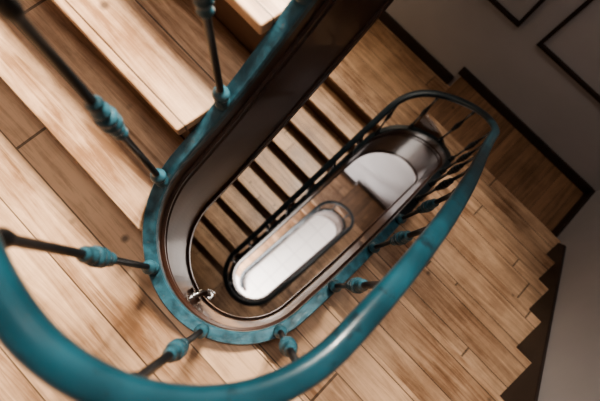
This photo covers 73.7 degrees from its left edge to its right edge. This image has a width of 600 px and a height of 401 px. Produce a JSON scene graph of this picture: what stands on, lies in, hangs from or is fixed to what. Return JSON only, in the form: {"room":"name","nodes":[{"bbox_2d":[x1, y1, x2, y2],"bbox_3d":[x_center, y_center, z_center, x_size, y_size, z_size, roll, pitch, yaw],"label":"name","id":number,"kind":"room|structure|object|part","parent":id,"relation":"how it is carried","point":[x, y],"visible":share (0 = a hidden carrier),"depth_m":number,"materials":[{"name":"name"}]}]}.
{"room":"stairwell","nodes":[
{"label":"stairwell","id":0,"kind":"room"},
{"bbox_2d":[235,217,335,297],"bbox_3d":[-0.618,1.242,7.248,3.795,0.110,2.816,-43,85,-13],"label":"floor","id":1,"kind":"structure","parent":0,"point":[311,237],"depth_m":7.28,"materials":[{"name":"tile"}]},
{"bbox_2d":[0,0,583,400],"bbox_3d":[-0.228,0.425,3.534,3.524,7.755,2.545,-43,85,-13],"label":"wooden staircase","id":2,"kind":"structure","parent":1,"relation":"on","point":[455,334],"depth_m":1.16,"materials":[{"name":"brown wood"}]},
{"bbox_2d":[190,287,215,300],"bbox_3d":[-0.344,0.333,1.413,0.078,0.149,0.044,9,77,-4],"label":"metal bracket","id":3,"kind":"object","parent":2,"relation":"attached to","point":[209,294],"visible":0.99,"depth_m":1.37,"materials":[{"name":"silver metal"}]},
{"bbox_3d":[-0.356,0.320,1.364,0.010,0.052,0.052,-35,83,-12],"label":"plate","id":4,"kind":"part","parent":3,"relation":"part of","materials":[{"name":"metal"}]},
{"bbox_3d":[-0.341,0.327,1.404,0.058,0.102,0.032,0,78,-6],"label":"arm","id":5,"kind":"part","parent":3,"relation":"part of","materials":[{"name":"metal"}]},
{"bbox_2d":[0,0,499,400],"bbox_3d":[0.123,0.199,3.242,1.768,8.178,0.525,-38,84,-12],"label":"stair railing","id":6,"kind":"object","parent":2,"relation":"attached to","point":[28,334],"visible":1,"depth_m":0.67,"materials":[{"name":"teal metal"}]},
{"bbox_2d":[344,0,599,207],"bbox_3d":[1.217,-1.070,2.656,0.132,10.175,2.552,-43,85,-13],"label":"wall","id":7,"kind":"structure","parent":0,"point":[475,35],"depth_m":2.56,"materials":[{"name":"paint"}]},
{"bbox_2d":[488,0,544,27],"bbox_3d":[0.903,-1.619,1.691,0.018,1.419,1.276,-43,85,-13],"label":"trim","id":8,"kind":"structure","parent":7,"relation":"attached to","point":[504,11],"depth_m":2.31,"materials":[{"name":"black wood"}]},
{"bbox_2d":[536,0,599,102],"bbox_3d":[1.758,-0.730,1.585,0.018,1.419,0.913,-43,85,-13],"label":"trim","id":9,"kind":"structure","parent":7,"relation":"attached to","point":[540,44],"depth_m":2.27,"materials":[{"name":"black wood"}]},
{"bbox_2d":[538,190,599,400],"bbox_3d":[0.727,0.995,2.150,3.795,10.175,0.442,-43,85,-13],"label":"wall","id":10,"kind":"structure","parent":0,"point":[571,371],"depth_m":1.75,"materials":[{"name":"paint"}]},
{"bbox_2d":[342,11,595,400],"bbox_3d":[-0.219,0.254,3.508,3.521,4.825,2.591,-38,84,-12],"label":"baseboard","id":11,"kind":"structure","parent":10,"relation":"attached to","point":[526,387],"depth_m":2.69,"materials":[{"name":"brown wood"}]}
]}

